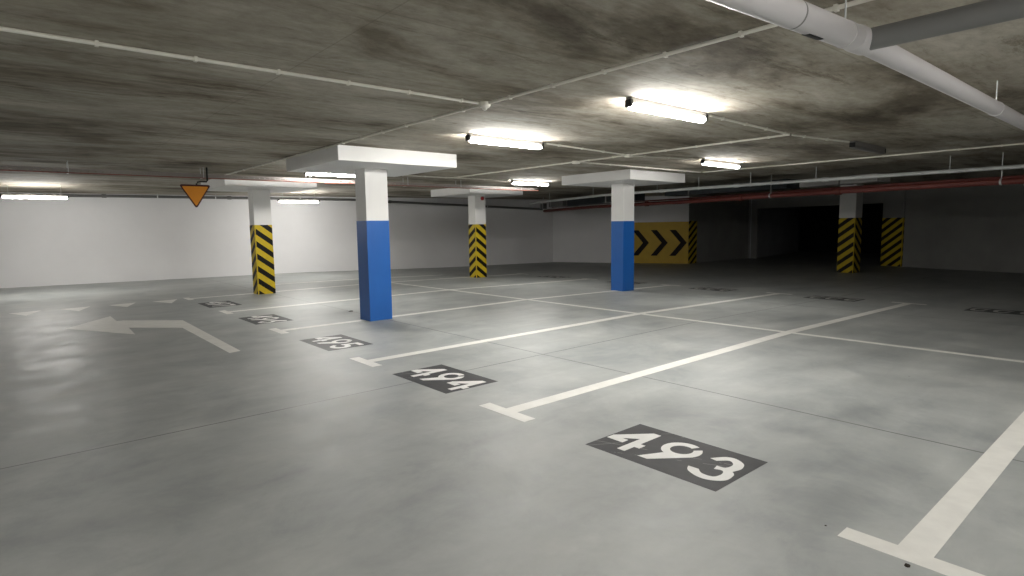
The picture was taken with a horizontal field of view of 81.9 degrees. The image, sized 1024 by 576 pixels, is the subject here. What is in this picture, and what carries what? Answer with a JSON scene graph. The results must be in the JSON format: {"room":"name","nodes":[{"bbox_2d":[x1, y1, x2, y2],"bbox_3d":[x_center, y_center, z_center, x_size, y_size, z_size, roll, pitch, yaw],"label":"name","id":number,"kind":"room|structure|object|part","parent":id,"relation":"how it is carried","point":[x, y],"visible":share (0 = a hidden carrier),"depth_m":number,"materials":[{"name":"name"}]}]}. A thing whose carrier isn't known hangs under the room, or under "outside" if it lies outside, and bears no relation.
{"room":"parking garage","nodes":[
{"label":"parking garage","id":0,"kind":"room"},
{"bbox_2d":[0,192,552,287],"bbox_3d":[-9.383,-1.580,19.688,25.819,2.978,0.200,-4,7,-30],"label":"wall","id":1,"kind":"structure","parent":0,"point":[71,240],"depth_m":19.36,"materials":[{"name":"white paint"}]},
{"bbox_2d":[0,251,1023,575],"bbox_3d":[5.375,0.101,14.512,41.000,0.370,33.200,-6,8,-40],"label":"floor","id":2,"kind":"structure","parent":0,"point":[147,451],"depth_m":4.50,"materials":[{"name":"grey concrete"}]},
{"bbox_2d":[9,310,40,315],"bbox_3d":[-9.305,0.492,11.275,0.500,0.003,0.730,-6,8,-40],"label":"triangle","id":3,"kind":"object","parent":2,"relation":"on","point":[30,312],"visible":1,"depth_m":11.32,"materials":[{"name":"white paint"}]},
{"bbox_2d":[63,306,89,310],"bbox_3d":[-8.696,0.426,11.789,0.500,0.003,0.730,-6,8,-40],"label":"triangle","id":4,"kind":"object","parent":2,"relation":"on","point":[78,308],"visible":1,"depth_m":11.85,"materials":[{"name":"white paint"}]},
{"bbox_2d":[111,303,133,306],"bbox_3d":[-8.087,0.361,12.304,0.500,0.003,0.730,-6,8,-40],"label":"triangle","id":5,"kind":"object","parent":2,"relation":"on","point":[126,304],"visible":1,"depth_m":12.31,"materials":[{"name":"white paint"}]},
{"bbox_2d":[66,316,239,352],"bbox_3d":[-5.343,0.648,9.153,5.030,0.008,1.350,3,7,30],"label":"direction arrow","id":6,"kind":"object","parent":2,"relation":"on","point":[107,324],"visible":1,"depth_m":9.48,"materials":[{"name":"white paint"}]},
{"bbox_2d":[153,299,176,302],"bbox_3d":[-7.478,0.296,12.819,0.500,0.003,0.730,-6,8,-40],"label":"triangle","id":7,"kind":"object","parent":2,"relation":"on","point":[173,300],"visible":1,"depth_m":12.86,"materials":[{"name":"white paint"}]},
{"bbox_2d":[198,301,241,307],"bbox_3d":[-6.071,0.333,12.238,0.610,0.004,0.990,-6,8,-40],"label":"bay number","id":8,"kind":"object","parent":2,"relation":"on","point":[219,303],"visible":1,"depth_m":12.19,"materials":[{"name":"grey paint"}]},
{"bbox_2d":[201,176,316,294],"bbox_3d":[-5.963,-1.191,14.034,2.010,2.691,2.010,-6,8,-40],"label":"concrete column","id":9,"kind":"structure","parent":2,"relation":"on","point":[261,237],"depth_m":13.86,"materials":[{"name":"white paint"}]},
{"bbox_3d":[-5.981,-2.425,13.907,2.010,0.211,2.010,-6,8,-40],"label":"drop panel","id":10,"kind":"part","parent":9,"relation":"part of","materials":[{"name":"white paint"}]},
{"bbox_2d":[239,314,291,324],"bbox_3d":[-4.210,0.530,10.062,0.610,0.004,0.990,-6,8,-40],"label":"bay number","id":11,"kind":"object","parent":2,"relation":"on","point":[263,319],"visible":1,"depth_m":10.03,"materials":[{"name":"grey paint"}]},
{"bbox_2d":[300,334,371,350],"bbox_3d":[-2.369,0.725,7.908,0.610,0.004,0.990,-6,8,-40],"label":"bay number","id":12,"kind":"object","parent":2,"relation":"on","point":[335,342],"visible":1,"depth_m":7.87,"materials":[{"name":"grey paint"}]},
{"bbox_2d":[184,273,520,299],"bbox_3d":[-3.473,-0.125,16.517,10.145,0.080,0.580,-6,8,-40],"label":"parking line","id":13,"kind":"object","parent":2,"relation":"on","point":[516,273],"visible":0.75,"depth_m":15.12,"materials":[{"name":"white paint"}]},
{"bbox_2d":[275,275,433,284],"bbox_3d":[-4.449,-0.267,17.847,5.250,0.044,0.193,-5,7,-34],"label":"parking line","id":14,"kind":"object","parent":2,"relation":"on","point":[426,275],"visible":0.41,"depth_m":17.33,"materials":[{"name":"white paint"}]},
{"bbox_2d":[286,145,456,320],"bbox_3d":[-2.290,-0.801,9.737,2.010,2.691,2.010,-6,8,-40],"label":"concrete column","id":15,"kind":"structure","parent":2,"relation":"on","point":[371,167],"depth_m":9.53,"materials":[{"name":"white paint"}]},
{"bbox_3d":[-2.308,-2.035,9.610,2.010,0.211,2.010,-6,8,-40],"label":"drop panel","id":16,"kind":"part","parent":15,"relation":"part of","materials":[{"name":"white paint"}]},
{"bbox_2d":[220,278,596,313],"bbox_3d":[-1.521,0.082,14.233,10.145,0.080,0.580,-6,8,-40],"label":"parking line","id":17,"kind":"object","parent":2,"relation":"on","point":[223,311],"visible":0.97,"depth_m":12.62,"materials":[{"name":"white paint"}]},
{"bbox_2d":[393,364,497,393],"bbox_3d":[-0.690,0.903,5.944,0.610,0.004,0.990,-6,8,-40],"label":"bay number","id":18,"kind":"object","parent":2,"relation":"on","point":[442,378],"visible":1,"depth_m":5.90,"materials":[{"name":"grey paint"}]},
{"bbox_2d":[269,284,678,333],"bbox_3d":[0.307,0.276,12.094,10.145,0.080,0.580,-6,8,-40],"label":"parking line","id":19,"kind":"object","parent":2,"relation":"on","point":[283,331],"visible":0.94,"depth_m":10.72,"materials":[{"name":"white paint"}]},
{"bbox_2d":[431,186,522,277],"bbox_3d":[-1.069,-1.672,18.175,2.010,2.724,2.010,-6,8,-40],"label":"concrete column","id":20,"kind":"structure","parent":2,"relation":"on","point":[476,206],"depth_m":18.00,"materials":[{"name":"white paint"}]},
{"bbox_3d":[-1.087,-2.922,18.046,2.010,0.211,2.010,-6,8,-40],"label":"drop panel","id":21,"kind":"part","parent":20,"relation":"part of","materials":[{"name":"white paint"}]},
{"bbox_2d":[537,275,567,277],"bbox_3d":[1.298,-0.350,18.370,0.610,0.010,0.990,-6,8,-40],"label":"bay number","id":22,"kind":"object","parent":2,"relation":"on","point":[549,276],"visible":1,"depth_m":18.47,"materials":[{"name":"grey paint"}]},
{"bbox_2d":[349,292,791,366],"bbox_3d":[2.148,0.471,9.941,10.145,0.080,0.580,-6,8,-40],"label":"parking line","id":23,"kind":"object","parent":2,"relation":"on","point":[371,362],"visible":1,"depth_m":8.15,"materials":[{"name":"white paint"}]},
{"bbox_2d":[562,169,684,290],"bbox_3d":[2.605,-1.283,13.877,2.010,2.724,2.010,-6,8,-40],"label":"concrete column","id":24,"kind":"structure","parent":2,"relation":"on","point":[622,183],"depth_m":13.68,"materials":[{"name":"white paint"}]},
{"bbox_3d":[2.587,-2.533,13.749,2.010,0.211,2.010,-6,8,-40],"label":"drop panel","id":25,"kind":"part","parent":24,"relation":"part of","materials":[{"name":"white paint"}]},
{"bbox_2d":[586,424,766,491],"bbox_3d":[1.060,1.089,3.897,0.610,0.004,0.990,-6,8,-40],"label":"bay number","id":26,"kind":"object","parent":2,"relation":"on","point":[713,468],"visible":1,"depth_m":3.83,"materials":[{"name":"grey paint"}]},
{"bbox_2d":[479,302,926,421],"bbox_3d":[3.769,0.643,8.045,10.145,0.080,0.580,-6,8,-40],"label":"parking line","id":27,"kind":"object","parent":2,"relation":"on","point":[513,411],"visible":1,"depth_m":5.96,"materials":[{"name":"white paint"}]},
{"bbox_2d":[391,282,1023,362],"bbox_3d":[2.149,0.432,9.938,0.100,0.002,20.000,-6,8,-40],"label":"centre line","id":28,"kind":"object","parent":2,"relation":"on","point":[391,282],"visible":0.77,"depth_m":8.18,"materials":[{"name":"white paint"}]},
{"bbox_2d":[688,287,735,290],"bbox_3d":[4.850,0.027,14.215,0.610,0.010,0.990,-6,8,-40],"label":"bay number","id":29,"kind":"object","parent":2,"relation":"on","point":[700,288],"visible":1,"depth_m":14.12,"materials":[{"name":"grey paint"}]},
{"bbox_2d":[803,296,864,301],"bbox_3d":[6.626,0.216,12.137,0.610,0.010,0.990,-6,8,-40],"label":"bay number","id":30,"kind":"object","parent":2,"relation":"on","point":[814,297],"visible":1,"depth_m":12.13,"materials":[{"name":"grey paint"}]},
{"bbox_2d":[837,184,863,272],"bbox_3d":[10.578,-1.851,18.446,0.556,2.761,0.476,-6,8,-40],"label":"pier","id":31,"kind":"object","parent":2,"relation":"on","point":[851,204],"visible":0.79,"depth_m":18.27,"materials":[{"name":"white paint"}]},
{"bbox_2d":[880,190,905,266],"bbox_3d":[13.424,-2.133,20.780,0.054,2.761,0.754,-3,6,-23],"label":"pier","id":32,"kind":"object","parent":2,"relation":"on","point":[893,219],"visible":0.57,"depth_m":20.75,"materials":[{"name":"yellow paint"}]},
{"bbox_2d":[837,411,1023,575],"bbox_3d":[5.615,0.839,5.885,10.145,0.080,0.580,-6,8,-40],"label":"parking line","id":33,"kind":"object","parent":2,"relation":"on","point":[920,547],"visible":1,"depth_m":3.01,"materials":[{"name":"white paint"}]},
{"bbox_2d":[965,307,1023,314],"bbox_3d":[8.396,0.403,10.067,0.610,0.010,0.990,-6,8,-40],"label":"bay number","id":34,"kind":"object","parent":2,"relation":"on","point":[972,308],"visible":1,"depth_m":10.09,"materials":[{"name":"grey paint"}]},
{"bbox_2d":[0,0,1023,199],"bbox_3d":[5.332,-2.876,14.205,41.000,0.300,33.200,-6,8,-40],"label":"ceiling","id":35,"kind":"structure","parent":0,"point":[86,106],"depth_m":5.12,"materials":[{"name":"concrete"}]},
{"bbox_2d":[0,186,68,198],"bbox_3d":[-11.512,-2.321,14.230,1.296,0.323,0.090,-6,8,-40],"label":"ceiling light","id":36,"kind":"object","parent":35,"relation":"hanging from","point":[27,196],"visible":1,"depth_m":14.21,"materials":[{"name":"white plastic"}]},
{"bbox_2d":[2,196,66,198],"bbox_3d":[-11.510,-2.183,14.244,1.220,0.048,0.090,-6,8,-40],"label":"diffuser","id":37,"kind":"object","parent":36,"relation":"attached to","point":[27,197],"depth_m":14.25,"materials":[{"name":"white plastic"}]},
{"bbox_2d":[180,167,209,206],"bbox_3d":[-5.770,-1.835,10.721,0.489,0.734,0.082,-6,8,-40],"label":"sign","id":38,"kind":"object","parent":35,"relation":"hanging from","point":[195,193],"visible":1,"depth_m":10.71,"materials":[{"name":"orange metal"}]},
{"bbox_3d":[-5.676,-2.027,10.786,0.036,0.368,0.230,4,7,37],"label":"bracket arm","id":39,"kind":"part","parent":38,"relation":"part of"},
{"bbox_2d":[0,26,478,103],"bbox_3d":[-2.800,-1.479,3.423,6.520,0.033,0.038,-6,8,-40],"label":"conduit pipe","id":40,"kind":"object","parent":35,"relation":"attached to","point":[96,43],"visible":1,"depth_m":4.03,"materials":[{"name":"plastic"}]},
{"bbox_2d":[0,161,537,190],"bbox_3d":[-4.112,-2.295,12.316,12.500,0.196,0.224,-6,8,-40],"label":"cable tray","id":41,"kind":"object","parent":35,"relation":"hanging from","point":[4,167],"visible":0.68,"depth_m":11.05,"materials":[{"name":"metal"}]},
{"bbox_2d":[0,169,533,190],"bbox_3d":[-4.029,-2.190,12.232,12.500,0.022,0.016,-6,8,-40],"label":"cable","id":42,"kind":"object","parent":41,"relation":"attached to","point":[0,169],"visible":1,"depth_m":11.01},
{"bbox_2d":[17,171,517,190],"bbox_3d":[-4.111,-2.206,12.325,12.500,0.003,0.196,-6,8,-40],"label":"tray","id":43,"kind":"object","parent":41,"relation":"on","point":[106,172],"depth_m":11.76,"materials":[{"name":"grey metal"}]},
{"bbox_2d":[0,193,542,209],"bbox_3d":[-8.602,-2.833,19.504,22.953,0.468,0.115,-4,7,-30],"label":"pipe","id":44,"kind":"object","parent":35,"relation":"hanging from","point":[69,195],"visible":0.7,"depth_m":19.30,"materials":[{"name":"metal"}]},
{"bbox_2d":[277,193,319,202],"bbox_3d":[-6.598,-2.807,18.255,1.296,0.323,0.090,-6,8,-40],"label":"ceiling light","id":45,"kind":"object","parent":35,"relation":"hanging from","point":[278,200],"visible":0.99,"depth_m":18.24,"materials":[{"name":"white plastic"}]},
{"bbox_2d":[279,201,317,202],"bbox_3d":[-6.596,-2.670,18.269,1.220,0.048,0.090,-6,8,-40],"label":"diffuser","id":46,"kind":"object","parent":45,"relation":"attached to","point":[279,201],"depth_m":18.27,"materials":[{"name":"white plastic"}]},
{"bbox_2d":[304,172,354,176],"bbox_3d":[-3.545,-2.303,11.878,1.296,0.106,0.090,-6,8,-40],"label":"ceiling light","id":47,"kind":"object","parent":35,"relation":"attached to","point":[316,174],"visible":0.23,"depth_m":11.75,"materials":[{"name":"white plastic"}]},
{"bbox_2d":[225,104,478,174],"bbox_3d":[-3.165,-2.046,8.975,0.038,0.033,8.830,-6,8,-40],"label":"conduit pipe","id":48,"kind":"object","parent":35,"relation":"attached to","point":[474,106],"visible":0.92,"depth_m":7.26,"materials":[{"name":"plastic"}]},
{"bbox_2d":[404,175,507,180],"bbox_3d":[-1.567,-2.539,13.534,3.742,0.033,0.038,-5,8,-38],"label":"conduit pipe","id":49,"kind":"object","parent":35,"relation":"attached to","point":[404,175],"visible":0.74,"depth_m":13.67,"materials":[{"name":"plastic"}]},
{"bbox_2d":[479,101,490,109],"bbox_3d":[-0.258,-1.719,5.575,0.110,0.072,0.110,-6,8,-40],"label":"junction box","id":50,"kind":"object","parent":35,"relation":"attached to","point":[484,105],"visible":0.98,"depth_m":5.54,"materials":[{"name":"plastic"}]},
{"bbox_2d":[465,133,543,148],"bbox_3d":[-0.071,-1.933,7.799,1.296,0.106,0.090,-6,8,-40],"label":"ceiling light","id":51,"kind":"object","parent":35,"relation":"attached to","point":[472,138],"visible":1,"depth_m":7.72,"materials":[{"name":"white plastic"}]},
{"bbox_2d":[469,138,541,148],"bbox_3d":[-0.071,-1.903,7.802,1.220,0.048,0.090,-6,8,-40],"label":"diffuser","id":52,"kind":"object","parent":51,"relation":"attached to","point":[492,141],"depth_m":7.77,"materials":[{"name":"white plastic"}]},
{"bbox_2d":[453,162,571,177],"bbox_3d":[-0.124,-2.423,12.199,0.038,0.033,3.810,-6,8,-40],"label":"conduit pipe","id":53,"kind":"object","parent":35,"relation":"attached to","point":[566,162],"visible":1,"depth_m":11.93,"materials":[{"name":"plastic"}]},
{"bbox_2d":[511,180,549,185],"bbox_3d":[0.479,-2.698,15.149,1.296,0.106,0.090,-6,8,-40],"label":"ceiling light","id":54,"kind":"object","parent":35,"relation":"attached to","point":[518,182],"visible":1,"depth_m":15.08,"materials":[{"name":"white plastic"}]},
{"bbox_2d":[512,182,547,185],"bbox_3d":[0.479,-2.669,15.152,1.220,0.048,0.090,-6,8,-40],"label":"diffuser","id":55,"kind":"object","parent":54,"relation":"attached to","point":[518,183],"depth_m":15.14,"materials":[{"name":"white plastic"}]},
{"bbox_2d":[540,203,546,208],"bbox_3d":[1.257,-3.424,23.793,0.215,0.457,0.200,-6,8,-40],"label":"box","id":56,"kind":"object","parent":35,"relation":"hanging from","point":[542,205],"visible":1,"depth_m":23.74,"materials":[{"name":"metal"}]},
{"bbox_2d":[546,142,625,155],"bbox_3d":[1.182,-2.112,8.999,0.038,0.033,2.032,5,8,43],"label":"conduit pipe","id":57,"kind":"object","parent":35,"relation":"attached to","point":[558,145],"visible":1,"depth_m":8.86,"materials":[{"name":"plastic"}]},
{"bbox_2d":[579,155,623,161],"bbox_3d":[1.558,-2.244,10.231,0.038,0.033,1.060,-6,8,-40],"label":"conduit pipe","id":58,"kind":"object","parent":35,"relation":"attached to","point":[620,155],"visible":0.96,"depth_m":10.23,"materials":[{"name":"plastic"}]},
{"bbox_2d":[580,162,700,172],"bbox_3d":[2.729,-2.439,11.960,3.880,0.033,0.038,-6,8,-39],"label":"conduit pipe","id":59,"kind":"object","parent":35,"relation":"attached to","point":[580,162],"visible":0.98,"depth_m":11.78,"materials":[{"name":"plastic"}]},
{"bbox_2d":[625,97,707,122],"bbox_3d":[1.559,-1.755,5.846,1.296,0.106,0.090,-6,8,-40],"label":"ceiling light","id":60,"kind":"object","parent":35,"relation":"attached to","point":[633,103],"visible":1,"depth_m":5.75,"materials":[{"name":"white plastic"}]},
{"bbox_2d":[628,104,705,122],"bbox_3d":[1.560,-1.726,5.849,1.220,0.048,0.090,-6,8,-40],"label":"diffuser","id":61,"kind":"object","parent":60,"relation":"attached to","point":[655,109],"depth_m":5.79,"materials":[{"name":"white plastic"}]},
{"bbox_2d":[634,155,698,159],"bbox_3d":[2.669,-2.257,10.205,1.530,0.033,0.038,-4,7,-29],"label":"conduit pipe","id":62,"kind":"object","parent":35,"relation":"attached to","point":[634,155],"visible":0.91,"depth_m":10.18,"materials":[{"name":"plastic"}]},
{"bbox_2d":[488,0,872,103],"bbox_3d":[2.650,-1.429,2.172,0.038,0.033,8.830,-6,8,-40],"label":"conduit pipe","id":63,"kind":"object","parent":35,"relation":"attached to","point":[836,7],"visible":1,"depth_m":4.00,"materials":[{"name":"plastic"}]},
{"bbox_2d":[631,134,789,155],"bbox_3d":[2.819,-2.110,8.757,0.038,0.033,2.590,-6,8,-40],"label":"conduit pipe","id":64,"kind":"object","parent":35,"relation":"attached to","point":[782,135],"visible":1,"depth_m":8.62,"materials":[{"name":"plastic"}]},
{"bbox_2d":[700,159,740,168],"bbox_3d":[3.922,-2.325,11.045,1.296,0.106,0.090,-6,8,-40],"label":"ceiling light","id":65,"kind":"object","parent":35,"relation":"attached to","point":[708,162],"visible":1,"depth_m":10.96,"materials":[{"name":"white plastic"}]},
{"bbox_2d":[702,162,739,168],"bbox_3d":[3.922,-2.296,11.048,1.220,0.048,0.090,-6,8,-40],"label":"diffuser","id":66,"kind":"object","parent":65,"relation":"attached to","point":[719,164],"depth_m":11.04,"materials":[{"name":"white plastic"}]},
{"bbox_2d":[665,179,799,196],"bbox_3d":[5.790,-2.676,15.880,0.629,0.244,3.878,-5,7,-33],"label":"ventilation duct","id":67,"kind":"object","parent":35,"relation":"hanging from","point":[700,192],"visible":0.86,"depth_m":15.42,"materials":[{"name":"grey metal"}]},
{"bbox_2d":[709,115,789,134],"bbox_3d":[2.882,-1.934,7.040,2.062,0.033,0.038,-6,8,-43],"label":"conduit pipe","id":68,"kind":"object","parent":35,"relation":"attached to","point":[712,116],"visible":1,"depth_m":6.90,"materials":[{"name":"plastic"}]},
{"bbox_2d":[529,156,1023,203],"bbox_3d":[6.371,-2.486,13.316,1.501,0.323,22.026,-5,7,-34],"label":"pipe","id":69,"kind":"object","parent":35,"relation":"hanging from","point":[1020,166],"visible":0.99,"depth_m":12.34,"materials":[{"name":"metal"}]},
{"bbox_2d":[543,152,1023,211],"bbox_3d":[6.510,-2.503,14.704,0.931,0.577,23.351,-4,7,-28],"label":"pipe","id":70,"kind":"object","parent":35,"relation":"hanging from","point":[1007,181],"visible":1,"depth_m":12.74,"materials":[{"name":"metal"}]},
{"bbox_2d":[566,193,644,206],"bbox_3d":[2.981,-2.989,19.951,0.622,0.294,4.468,-3,6,-22],"label":"ventilation duct","id":71,"kind":"object","parent":70,"relation":"on","point":[637,197],"visible":0.48,"depth_m":19.84,"materials":[{"name":"grey metal"}]},
{"bbox_2d":[552,175,1023,207],"bbox_3d":[6.905,-2.410,14.775,0.862,0.076,22.845,-4,7,-29],"label":"pipe","id":72,"kind":"object","parent":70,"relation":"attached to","point":[1016,176],"visible":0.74,"depth_m":12.96,"materials":[{"name":"metal"}]},
{"bbox_2d":[799,173,890,187],"bbox_3d":[7.298,-2.366,13.030,0.440,0.179,1.910,-3,6,-23],"label":"ventilation duct","id":73,"kind":"object","parent":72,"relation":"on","point":[884,179],"visible":0.72,"depth_m":12.79,"materials":[{"name":"grey metal"}]},
{"bbox_2d":[791,134,849,142],"bbox_3d":[4.297,-2.072,8.178,1.393,0.033,0.038,-5,7,-32],"label":"conduit pipe","id":74,"kind":"object","parent":35,"relation":"attached to","point":[803,136],"visible":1,"depth_m":8.14,"materials":[{"name":"plastic"}]},
{"bbox_2d":[703,143,1023,172],"bbox_3d":[7.784,-2.219,9.108,0.038,0.033,10.800,-6,8,-40],"label":"conduit pipe","id":75,"kind":"object","parent":35,"relation":"attached to","point":[1001,145],"visible":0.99,"depth_m":10.50,"materials":[{"name":"plastic"}]},
{"bbox_2d":[707,0,1023,129],"bbox_3d":[3.243,-1.181,0.977,11.404,0.301,5.954,-6,8,-40],"label":"drain pipe","id":76,"kind":"object","parent":35,"relation":"hanging from","point":[879,44],"visible":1,"depth_m":2.85,"materials":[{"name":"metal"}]},
{"bbox_3d":[1.435,-1.200,2.814,0.133,0.013,0.038,-5,7,-36],"label":"plate","id":77,"kind":"part","parent":76,"relation":"part of","materials":[{"name":"black metal"}]},
{"bbox_3d":[1.676,-1.426,2.959,0.009,0.173,0.009,-3,6,-18],"label":"hanger rod","id":78,"kind":"part","parent":76,"relation":"part of","materials":[{"name":"metal"}]},
{"bbox_2d":[845,24,875,54],"bbox_3d":[1.823,-1.294,3.082,0.160,0.136,0.136,-5,7,-36],"label":"socket","id":79,"kind":"object","parent":76,"relation":"attached to","point":[868,45],"depth_m":3.02,"materials":[{"name":"white plastic"}]},
{"bbox_2d":[849,141,885,153],"bbox_3d":[5.438,-2.136,8.995,1.296,0.106,0.090,-6,8,-40],"label":"ceiling light","id":80,"kind":"object","parent":35,"relation":"attached to","point":[856,145],"visible":1,"depth_m":8.87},
{"bbox_2d":[850,145,884,153],"bbox_3d":[5.439,-2.107,8.998,1.220,0.048,0.090,-6,8,-40],"label":"diffuser","id":81,"kind":"object","parent":80,"relation":"attached to","point":[868,148],"depth_m":8.95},
{"bbox_2d":[549,200,565,206],"bbox_3d":[1.884,-3.280,22.926,0.460,0.254,1.282,-3,6,-20],"label":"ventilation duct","id":82,"kind":"object","parent":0,"point":[556,203],"visible":0.62,"depth_m":22.75,"materials":[{"name":"grey metal"}]},
{"bbox_2d":[553,196,688,262],"bbox_3d":[4.482,-2.322,24.931,5.813,2.978,0.200,2,6,25],"label":"wall","id":83,"kind":"structure","parent":0,"point":[583,235],"depth_m":25.31,"materials":[{"name":"white paint"}]},
{"bbox_2d":[634,222,688,263],"bbox_3d":[5.974,-1.854,24.163,2.433,1.688,0.010,2,6,25],"label":"panel","id":84,"kind":"object","parent":83,"relation":"attached to","point":[654,242],"visible":0.9,"depth_m":24.10,"materials":[{"name":"yellow paint"}]},
{"bbox_2d":[688,195,748,262],"bbox_3d":[8.862,-2.426,25.327,4.971,2.978,0.200,-6,8,-41],"label":"wall","id":85,"kind":"structure","parent":0,"point":[722,226],"depth_m":25.28,"materials":[{"name":"grey concrete"}]},
{"bbox_2d":[688,221,696,263],"bbox_3d":[7.313,-1.853,23.853,0.600,1.710,0.009,-6,8,-41],"label":"striped wall edge","id":86,"kind":"object","parent":85,"relation":"attached to","point":[692,250],"visible":1,"depth_m":23.84,"materials":[{"name":"paint"}]},
{"bbox_2d":[750,199,799,257],"bbox_3d":[13.427,-2.955,29.819,0.200,2.978,8.061,4,8,39],"label":"wall","id":87,"kind":"structure","parent":0,"point":[778,228],"depth_m":29.48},
{"bbox_2d":[798,203,882,252],"bbox_3d":[19.118,-2.989,29.343,0.300,2.978,9.900,-6,8,-40],"label":"wall","id":88,"kind":"structure","parent":0,"point":[818,225],"depth_m":31.57,"materials":[{"name":"concrete"}]},
{"bbox_2d":[748,184,1023,272],"bbox_3d":[15.498,-1.585,16.235,0.088,2.978,23.402,-3,6,-23],"label":"wall","id":89,"kind":"structure","parent":0,"point":[975,228],"depth_m":18.91,"materials":[{"name":"grey concrete"}]},
{"bbox_2d":[748,205,750,257],"bbox_3d":[10.804,-2.554,26.832,0.020,2.393,0.100,-3,6,-23],"label":"trim","id":90,"kind":"structure","parent":89,"relation":"attached to","point":[749,205],"depth_m":26.83,"materials":[{"name":"grey"}]},
{"bbox_2d":[754,209,756,258],"bbox_3d":[10.948,-2.441,26.502,0.015,2.233,0.050,-3,6,-23],"label":"trim","id":91,"kind":"structure","parent":89,"relation":"attached to","point":[756,209],"depth_m":26.50,"materials":[{"name":"grey concrete"}]}
]}

